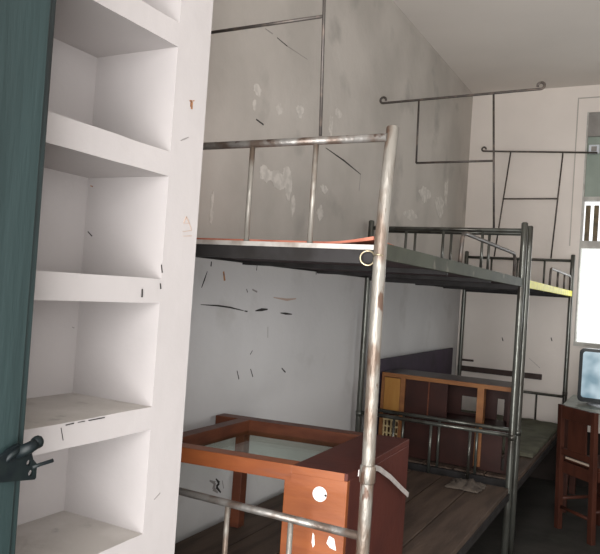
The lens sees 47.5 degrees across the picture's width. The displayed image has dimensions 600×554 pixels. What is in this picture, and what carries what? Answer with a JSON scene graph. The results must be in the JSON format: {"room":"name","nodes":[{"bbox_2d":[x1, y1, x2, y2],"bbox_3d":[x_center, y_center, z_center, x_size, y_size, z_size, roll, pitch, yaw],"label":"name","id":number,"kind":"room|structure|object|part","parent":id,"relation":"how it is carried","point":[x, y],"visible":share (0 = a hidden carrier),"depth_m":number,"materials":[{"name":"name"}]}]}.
{"room":"dormitory room","nodes":[
{"label":"dormitory room","id":0,"kind":"room"},
{"bbox_2d":[175,0,472,542],"bbox_3d":[-0.131,-0.154,3.156,0.122,3.205,6.570,3,-1,28],"label":"wall","id":1,"kind":"structure","parent":0,"point":[266,342],"depth_m":3.32,"materials":[{"name":"paint"}]},
{"bbox_2d":[393,0,599,93],"bbox_3d":[1.640,-1.706,2.299,3.890,0.100,6.570,3,-1,28],"label":"ceiling","id":2,"kind":"structure","parent":0,"point":[490,45],"depth_m":4.65,"materials":[{"name":"paint"}]},
{"bbox_2d":[455,85,599,433],"bbox_3d":[3.039,0.097,5.113,3.650,3.205,0.121,3,-1,28],"label":"wall","id":3,"kind":"structure","parent":0,"point":[545,119],"depth_m":5.67,"materials":[{"name":"paint"}]},
{"bbox_2d":[457,365,541,379],"bbox_3d":[1.669,0.800,5.723,0.693,0.045,0.022,3,-1,28],"label":"batten","id":4,"kind":"object","parent":3,"relation":"attached to","point":[464,368],"visible":0.77,"depth_m":5.72,"materials":[{"name":"brown wood"}]},
{"bbox_2d":[529,432,599,486],"bbox_3d":[2.761,1.469,5.113,3.300,0.430,0.012,3,-1,28],"label":"baseboard","id":5,"kind":"structure","parent":3,"relation":"attached to","point":[546,470],"depth_m":5.49,"materials":[{"name":"black"}]},
{"bbox_2d":[569,96,599,245],"bbox_3d":[2.855,-0.818,5.190,1.440,1.208,0.006,3,-1,28],"label":"trim","id":6,"kind":"structure","parent":3,"relation":"attached to","point":[597,96],"depth_m":5.52,"materials":[{"name":"paint"}]},
{"bbox_2d":[573,112,599,347],"bbox_3d":[2.879,-0.353,5.201,1.362,1.885,0.120,3,-1,28],"label":"window","id":7,"kind":"structure","parent":3,"relation":"in","point":[591,181],"depth_m":5.48,"materials":[{"name":"paint"}]},
{"bbox_3d":[2.902,-0.855,5.210,1.320,0.490,0.010,3,-1,28],"label":"clouded pane","id":8,"kind":"part","parent":7,"relation":"part of","materials":[{"name":"glass"}]},
{"bbox_2d":[589,145,599,153],"bbox_3d":[2.357,-1.023,5.458,0.080,0.070,0.040,3,-1,28],"label":"junction box","id":9,"kind":"object","parent":7,"relation":"attached to","point":[592,148],"visible":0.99,"depth_m":5.44,"materials":[{"name":"white plastic"}]},
{"bbox_2d":[591,146,596,150],"bbox_3d":[2.349,-1.024,5.442,0.040,0.040,0.005,3,-1,28],"label":"switch","id":10,"kind":"object","parent":9,"relation":"attached to","point":[593,148],"depth_m":5.44,"materials":[{"name":"white plastic"}]},
{"bbox_2d":[466,477,599,553],"bbox_3d":[1.417,1.591,2.239,3.890,0.100,6.570,3,-1,28],"label":"floor","id":11,"kind":"structure","parent":0,"point":[535,531],"depth_m":4.30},
{"bbox_2d":[15,0,212,553],"bbox_3d":[-0.894,-0.245,0.951,0.601,3.204,1.712,3,-1,28],"label":"shelves","id":12,"kind":"object","parent":11,"relation":"on","point":[112,307],"visible":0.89,"depth_m":1.49,"materials":[{"name":"white paint"}]},
{"bbox_3d":[-0.638,0.546,1.131,0.237,0.052,0.850,3,-1,28],"label":"shelf","id":13,"kind":"part","parent":12,"relation":"part of","materials":[{"name":"white paint"}]},
{"bbox_3d":[-0.619,0.276,1.136,0.238,0.050,0.850,3,-1,28],"label":"shelf","id":14,"kind":"part","parent":12,"relation":"part of","materials":[{"name":"white paint"}]},
{"bbox_3d":[-0.601,0.004,1.141,0.238,0.052,0.850,3,-1,28],"label":"shelf","id":15,"kind":"part","parent":12,"relation":"part of","materials":[{"name":"white paint"}]},
{"bbox_3d":[-0.583,-0.270,1.146,0.237,0.056,0.850,3,-1,28],"label":"shelf","id":16,"kind":"part","parent":12,"relation":"part of","materials":[{"name":"white paint"}]},
{"bbox_3d":[-0.564,-0.549,1.151,0.237,0.054,0.850,3,-1,28],"label":"shelf","id":17,"kind":"part","parent":12,"relation":"part of","materials":[{"name":"white paint"}]},
{"bbox_2d":[174,124,527,553],"bbox_3d":[0.259,0.549,2.819,0.901,1.842,2.052,3,-1,28],"label":"bunk bed","id":18,"kind":"object","parent":11,"relation":"on","point":[438,519],"visible":0.78,"depth_m":2.48,"materials":[{"name":"silver metal"}]},
{"bbox_3d":[-0.219,0.641,1.941,0.852,0.022,0.022,3,-1,28],"label":"rail","id":19,"kind":"part","parent":18,"relation":"part of","materials":[{"name":"silver metal"}]},
{"bbox_2d":[211,0,325,135],"bbox_3d":[-0.102,-0.761,1.955,0.917,0.736,0.012,3,-1,28],"label":"frame","id":20,"kind":"object","parent":18,"relation":"on","point":[322,16],"visible":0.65,"depth_m":1.86,"materials":[{"name":"metal"}]},
{"bbox_3d":[-0.076,-0.063,3.037,0.020,0.042,1.976,3,-1,28],"label":"rail","id":21,"kind":"part","parent":18,"relation":"part of","materials":[{"name":"metal"}]},
{"bbox_3d":[-0.171,-0.072,1.954,0.828,0.036,0.024,3,-1,28],"label":"frame","id":22,"kind":"part","parent":18,"relation":"part of","materials":[{"name":"metal"}]},
{"bbox_2d":[181,413,408,553],"bbox_3d":[-0.088,0.765,2.327,0.789,0.423,0.598,3,-1,20],"label":"desk","id":23,"kind":"object","parent":18,"relation":"on","point":[324,487],"visible":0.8,"depth_m":2.13,"materials":[{"name":"orange wood"}]},
{"bbox_3d":[-0.332,0.564,2.422,0.050,0.052,0.491,3,-1,28],"label":"rail","id":24,"kind":"part","parent":23,"relation":"part of","materials":[{"name":"brown wood"}]},
{"bbox_3d":[-0.235,0.790,2.663,0.037,0.365,0.047,3,-1,28],"label":"leg","id":25,"kind":"part","parent":23,"relation":"part of","materials":[{"name":"brown wood"}]},
{"bbox_3d":[-0.273,0.560,2.116,0.562,0.047,0.057,4,-1,20],"label":"rail","id":26,"kind":"part","parent":23,"relation":"part of","materials":[{"name":"orange wood"}]},
{"bbox_3d":[-0.046,0.590,2.604,0.591,0.058,0.059,4,-1,20],"label":"rail","id":27,"kind":"part","parent":23,"relation":"part of","materials":[{"name":"brown wood"}]},
{"bbox_3d":[0.036,0.778,1.977,0.193,0.401,0.021,4,-1,20],"label":"panel","id":28,"kind":"part","parent":23,"relation":"part of","materials":[{"name":"orange wood"}]},
{"bbox_3d":[0.248,0.797,2.217,0.019,0.401,0.579,3,-1,26],"label":"panel","id":29,"kind":"part","parent":23,"relation":"part of","materials":[{"name":"brown wood"}]},
{"bbox_3d":[-0.150,-0.382,1.960,0.852,0.022,0.022,3,-1,28],"label":"rail","id":30,"kind":"part","parent":18,"relation":"part of","materials":[{"name":"grey metal"}]},
{"bbox_2d":[197,236,394,245],"bbox_3d":[0.018,-0.099,2.227,0.725,0.024,0.620,3,-1,28],"label":"sheet","id":31,"kind":"object","parent":18,"relation":"on","point":[368,240],"visible":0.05,"depth_m":1.85,"materials":[{"name":"orange fabric"}]},
{"bbox_3d":[0.352,0.584,3.908,0.034,1.825,0.034,3,-1,28],"label":"post","id":32,"kind":"part","parent":18,"relation":"part of","materials":[{"name":"grey metal"}]},
{"bbox_2d":[359,250,382,265],"bbox_3d":[0.182,-0.048,1.733,0.066,0.042,0.022,4,-1,14],"label":"ring","id":33,"kind":"object","parent":18,"relation":"attached to","point":[372,252],"visible":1,"depth_m":1.74,"materials":[{"name":"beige metal"}]},
{"bbox_3d":[0.172,0.524,1.741,0.034,1.842,0.066,3,-1,28],"label":"post","id":34,"kind":"part","parent":18,"relation":"part of","materials":[{"name":"silver metal"}]},
{"bbox_2d":[358,465,408,496],"bbox_3d":[0.252,0.639,2.098,0.038,0.250,0.701,3,-1,21],"label":"strap","id":35,"kind":"object","parent":18,"relation":"attached to","point":[381,470],"visible":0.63,"depth_m":2.24,"materials":[{"name":"white fabric"}]},
{"bbox_3d":[0.714,0.796,3.704,0.852,0.022,0.022,3,-1,28],"label":"rail","id":36,"kind":"part","parent":18,"relation":"part of","materials":[{"name":"grey metal"}]},
{"bbox_3d":[0.766,0.024,3.718,0.828,0.036,0.024,3,-1,28],"label":"frame","id":37,"kind":"part","parent":18,"relation":"part of","materials":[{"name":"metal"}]},
{"bbox_3d":[0.786,-0.261,3.723,0.852,0.022,0.022,3,-1,28],"label":"rail","id":38,"kind":"part","parent":18,"relation":"part of","materials":[{"name":"grey metal"}]},
{"bbox_3d":[0.674,-0.019,2.636,0.020,0.042,1.976,3,-1,28],"label":"rail","id":39,"kind":"part","parent":18,"relation":"part of","materials":[{"name":"grey metal"}]},
{"bbox_3d":[0.694,1.089,3.699,0.828,0.047,0.024,3,-1,28],"label":"frame","id":40,"kind":"part","parent":18,"relation":"part of","materials":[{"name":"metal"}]},
{"bbox_2d":[379,81,545,227],"bbox_3d":[0.844,-0.656,3.737,0.920,0.770,0.014,3,-1,28],"label":"frame","id":41,"kind":"object","parent":18,"relation":"on","point":[540,82],"visible":1,"depth_m":3.68,"materials":[{"name":"metal"}]},
{"bbox_3d":[0.868,-1.009,3.743,0.920,0.062,0.014,3,-1,28],"label":"rod","id":42,"kind":"part","parent":41,"relation":"part of","materials":[{"name":"metal"}]},
{"bbox_2d":[444,478,486,493],"bbox_3d":[0.841,1.041,3.448,0.186,0.037,0.189,3,-1,28],"label":"crumpled cloth","id":43,"kind":"object","parent":18,"relation":"on","point":[470,485],"visible":1,"depth_m":3.41,"materials":[{"name":"beige fabric"}]},
{"bbox_3d":[0.600,1.077,2.616,0.020,0.036,1.976,3,-1,28],"label":"rail","id":44,"kind":"part","parent":18,"relation":"part of","materials":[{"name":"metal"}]},
{"bbox_3d":[0.815,-0.083,2.893,0.016,0.125,1.030,3,-1,28],"label":"guard rail","id":45,"kind":"part","parent":18,"relation":"part of","materials":[{"name":"metal"}]},
{"bbox_3d":[1.102,0.628,3.507,0.034,1.825,0.034,3,-1,28],"label":"post","id":46,"kind":"part","parent":18,"relation":"part of","materials":[{"name":"grey metal"}]},
{"bbox_2d":[378,226,574,553],"bbox_3d":[1.274,0.662,4.737,0.894,1.825,2.056,3,-1,28],"label":"bunk bed","id":47,"kind":"object","parent":11,"relation":"on","point":[523,467],"visible":0.52,"depth_m":3.87,"materials":[{"name":"grey metal"}]},
{"bbox_2d":[377,348,452,434],"bbox_3d":[0.829,0.808,4.781,0.018,0.552,1.630,3,-1,28],"label":"panel","id":48,"kind":"object","parent":47,"relation":"on","point":[436,361],"visible":0.24,"depth_m":4.79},
{"bbox_3d":[0.789,0.804,3.845,0.852,0.022,0.022,3,-1,28],"label":"rail","id":49,"kind":"part","parent":47,"relation":"part of","materials":[{"name":"grey metal"}]},
{"bbox_2d":[378,368,511,473],"bbox_3d":[0.882,0.834,4.042,0.757,0.476,0.302,3,-1,28],"label":"shelf unit","id":50,"kind":"object","parent":47,"relation":"on","point":[440,395],"visible":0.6,"depth_m":3.97,"materials":[{"name":"brown wood"}]},
{"bbox_3d":[0.556,0.827,4.217,0.018,0.452,0.300,3,-1,28],"label":"panel","id":51,"kind":"part","parent":50,"relation":"part of","materials":[{"name":"orange wood"}]},
{"bbox_3d":[0.542,0.928,4.075,0.103,0.210,0.010,3,-1,28],"label":"lattice panel","id":52,"kind":"part","parent":50,"relation":"part of","materials":[{"name":"beige wood"}]},
{"bbox_3d":[0.550,0.702,4.064,0.098,0.202,0.016,3,-1,28],"label":"door","id":53,"kind":"part","parent":50,"relation":"part of","materials":[{"name":"yellow wood"}]},
{"bbox_3d":[0.685,0.711,3.999,0.138,0.208,0.014,3,-1,28],"label":"panel","id":54,"kind":"part","parent":50,"relation":"part of","materials":[{"name":"brown wood"}]},
{"bbox_3d":[0.799,0.718,3.938,0.106,0.208,0.014,3,-1,28],"label":"panel","id":55,"kind":"part","parent":50,"relation":"part of","materials":[{"name":"brown wood"}]},
{"bbox_2d":[383,413,506,432],"bbox_3d":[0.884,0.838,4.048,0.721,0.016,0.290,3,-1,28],"label":"bed rail","id":56,"kind":"object","parent":50,"relation":"attached to","point":[469,417],"depth_m":3.99,"materials":[{"name":"grey metal"}]},
{"bbox_3d":[0.863,0.947,3.898,0.572,0.210,0.012,3,-1,28],"label":"panel","id":57,"kind":"part","parent":50,"relation":"part of","materials":[{"name":"brown wood"}]},
{"bbox_3d":[1.210,0.865,3.874,0.018,0.452,0.288,3,-1,28],"label":"panel","id":58,"kind":"part","parent":50,"relation":"part of","materials":[{"name":"brown wood"}]},
{"bbox_3d":[0.861,-0.254,3.865,0.852,0.022,0.022,3,-1,28],"label":"rail","id":59,"kind":"part","parent":47,"relation":"part of","materials":[{"name":"grey metal"}]},
{"bbox_3d":[0.841,0.032,3.859,0.828,0.036,0.024,3,-1,28],"label":"frame","id":60,"kind":"part","parent":47,"relation":"part of","materials":[{"name":"metal"}]},
{"bbox_3d":[0.769,1.097,3.840,0.828,0.047,0.024,3,-1,28],"label":"frame","id":61,"kind":"part","parent":47,"relation":"part of","materials":[{"name":"metal"}]},
{"bbox_3d":[1.371,0.689,5.827,0.034,1.825,0.034,3,-1,28],"label":"post","id":62,"kind":"part","parent":47,"relation":"part of","materials":[{"name":"grey metal"}]},
{"bbox_2d":[461,410,556,457],"bbox_3d":[1.405,1.112,4.975,0.785,0.028,1.360,3,-1,28],"label":"mat","id":63,"kind":"object","parent":47,"relation":"on","point":[535,434],"visible":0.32,"depth_m":4.86,"materials":[{"name":"grey fabric"}]},
{"bbox_3d":[1.786,0.128,5.637,0.828,0.036,0.024,3,-1,28],"label":"frame","id":64,"kind":"part","parent":47,"relation":"part of","materials":[{"name":"metal"}]},
{"bbox_3d":[1.804,-0.150,5.642,0.852,0.022,0.022,3,-1,28],"label":"rail","id":65,"kind":"part","parent":47,"relation":"part of","materials":[{"name":"grey metal"}]},
{"bbox_3d":[1.177,0.635,3.648,0.034,1.825,0.034,3,-1,28],"label":"post","id":66,"kind":"part","parent":47,"relation":"part of","materials":[{"name":"grey metal"}]},
{"bbox_3d":[1.615,1.181,4.528,0.020,0.036,1.991,3,-1,28],"label":"rail","id":67,"kind":"part","parent":47,"relation":"part of","materials":[{"name":"wood"}]},
{"bbox_2d":[481,146,596,258],"bbox_3d":[1.925,-0.626,5.604,0.919,0.938,0.014,3,-1,28],"label":"frame","id":68,"kind":"object","parent":47,"relation":"on","point":[482,150],"visible":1,"depth_m":5.60,"materials":[{"name":"metal"}]},
{"bbox_3d":[1.954,-1.047,5.611,0.919,0.093,0.014,3,-1,28],"label":"rod","id":69,"kind":"part","parent":68,"relation":"part of","materials":[{"name":"metal"}]},
{"bbox_3d":[1.731,0.932,5.622,0.852,0.022,0.022,3,-1,28],"label":"rail","id":70,"kind":"part","parent":47,"relation":"part of","materials":[{"name":"grey metal"}]},
{"bbox_3d":[1.690,0.085,4.548,0.020,0.042,1.991,3,-1,28],"label":"rail","id":71,"kind":"part","parent":47,"relation":"part of","materials":[{"name":"yellow metal"}]},
{"bbox_3d":[1.868,0.024,4.875,0.016,0.127,1.105,3,-1,28],"label":"guard rail","id":72,"kind":"part","parent":47,"relation":"part of","materials":[{"name":"metal"}]},
{"bbox_3d":[2.121,0.732,5.425,0.034,1.825,0.034,3,-1,28],"label":"post","id":73,"kind":"part","parent":47,"relation":"part of","materials":[{"name":"grey metal"}]},
{"bbox_2d":[554,404,599,545],"bbox_3d":[1.861,1.214,4.255,0.405,0.785,0.320,4,-1,-20],"label":"chair","id":74,"kind":"object","parent":11,"relation":"on","point":[576,463],"visible":1,"depth_m":4.19,"materials":[{"name":"brown wood"}]},
{"bbox_3d":[1.652,1.201,4.328,0.062,0.785,0.038,4,-1,-20],"label":"leg","id":75,"kind":"part","parent":74,"relation":"part of","materials":[{"name":"brown wood"}]},
{"bbox_3d":[1.703,1.100,4.196,0.022,0.040,0.254,4,-1,-20],"label":"rail","id":76,"kind":"part","parent":74,"relation":"part of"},
{"bbox_3d":[1.710,0.854,4.197,0.024,0.082,0.254,4,-1,-20],"label":"rail","id":77,"kind":"part","parent":74,"relation":"part of","materials":[{"name":"brown wood"}]},
{"bbox_3d":[1.894,1.167,4.266,0.342,0.025,0.304,4,-1,-20],"label":"seat","id":78,"kind":"part","parent":74,"relation":"part of","materials":[{"name":"brown wood"}]},
{"bbox_3d":[1.748,1.203,4.064,0.062,0.785,0.038,4,-1,-20],"label":"leg","id":79,"kind":"part","parent":74,"relation":"part of","materials":[{"name":"brown wood"}]},
{"bbox_3d":[1.962,1.403,4.443,0.034,0.430,0.038,4,-1,-20],"label":"leg","id":80,"kind":"part","parent":74,"relation":"part of","materials":[{"name":"brown wood"}]},
{"bbox_2d":[562,395,599,512],"bbox_3d":[2.427,1.282,4.621,1.185,0.740,0.690,3,-1,28],"label":"table","id":81,"kind":"object","parent":11,"relation":"on","point":[573,401],"visible":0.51,"depth_m":4.67,"materials":[{"name":"brown wood"}]},
{"bbox_3d":[1.829,1.257,4.685,0.044,0.712,0.044,3,-1,28],"label":"leg","id":82,"kind":"part","parent":81,"relation":"part of","materials":[{"name":"brown wood"}]},
{"bbox_3d":[2.080,1.282,5.157,0.044,0.712,0.044,3,-1,28],"label":"leg","id":83,"kind":"part","parent":81,"relation":"part of","materials":[{"name":"brown wood"}]},
{"bbox_2d":[577,348,599,407],"bbox_3d":[2.177,0.700,4.712,0.439,0.390,0.360,3,-1,28],"label":"monitor","id":84,"kind":"object","parent":81,"relation":"on","point":[588,391],"visible":1,"depth_m":4.66,"materials":[{"name":"grey plastic"}]},
{"bbox_3d":[0.017,-0.212,-0.576,3.650,3.205,0.120,3,-1,28],"label":"wall","id":85,"kind":"structure","parent":0,"visible":0},
{"bbox_2d":[0,0,55,553],"bbox_3d":[-0.645,0.316,0.474,0.074,2.060,1.142,3,-1,28],"label":"door","id":86,"kind":"structure","parent":85,"relation":"in","point":[26,26],"depth_m":0.92,"materials":[{"name":"green paint"}]},
{"bbox_3d":[-0.384,0.253,0.923,0.005,0.055,0.066,3,-1,28],"label":"latch plate","id":87,"kind":"part","parent":86,"relation":"part of","materials":[{"name":"paint"}]},
{"bbox_3d":[-0.370,0.233,0.929,0.039,0.031,0.024,5,-1,-31],"label":"latch knob","id":88,"kind":"part","parent":86,"relation":"part of","materials":[{"name":"paint"}]},
{"bbox_3d":[-0.361,0.262,0.955,0.006,0.012,0.031,3,-1,45],"label":"latch arm","id":89,"kind":"part","parent":86,"relation":"part of","materials":[{"name":"paint"}]}
]}

